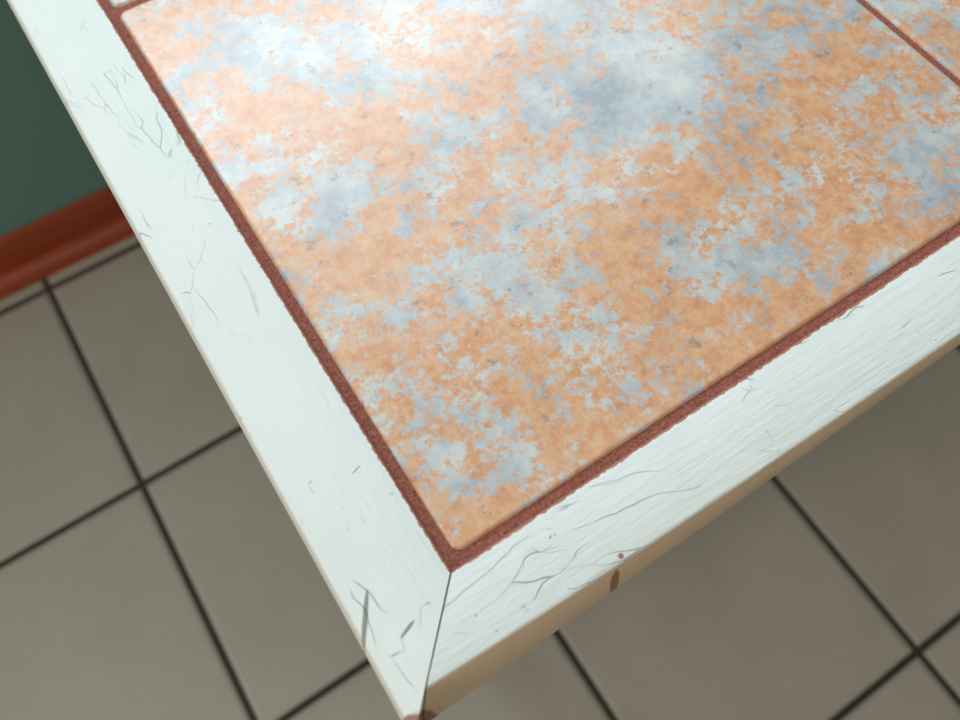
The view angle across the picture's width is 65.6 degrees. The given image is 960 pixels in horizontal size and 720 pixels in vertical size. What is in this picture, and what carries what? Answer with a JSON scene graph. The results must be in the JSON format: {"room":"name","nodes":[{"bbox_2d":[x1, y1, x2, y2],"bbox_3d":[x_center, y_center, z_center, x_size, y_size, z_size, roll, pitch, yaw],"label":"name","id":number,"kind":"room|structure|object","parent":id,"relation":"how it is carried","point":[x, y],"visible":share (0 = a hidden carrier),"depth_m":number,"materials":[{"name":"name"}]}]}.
{"room":"kitchen","nodes":[
{"label":"kitchen","id":0,"kind":"room"},
{"bbox_2d":[0,0,107,236],"bbox_3d":[-0.245,-0.959,0.001,5.240,2.600,0.120,-31,70,-13],"label":"wall","id":1,"kind":"structure","parent":0,"point":[46,165],"depth_m":0.91,"materials":[{"name":"green paint"}]},
{"bbox_2d":[0,186,134,300],"bbox_3d":[-0.203,-0.390,1.129,4.972,0.076,0.029,-31,70,-13],"label":"baseboard","id":2,"kind":"structure","parent":1,"relation":"attached to","point":[48,245],"depth_m":1.03,"materials":[{"name":"red wood"}]},
{"bbox_2d":[0,235,959,719],"bbox_3d":[0.993,1.319,0.456,5.240,0.080,4.650,-31,70,-13],"label":"floor","id":3,"kind":"structure","parent":0,"point":[152,567],"depth_m":0.88,"materials":[{"name":"grey tile"}]},
{"bbox_2d":[7,0,959,719],"bbox_3d":[0.211,-0.268,0.759,1.008,0.653,0.698,-31,70,-13],"label":"table","id":4,"kind":"object","parent":3,"relation":"on","point":[503,304],"visible":1,"depth_m":0.30,"materials":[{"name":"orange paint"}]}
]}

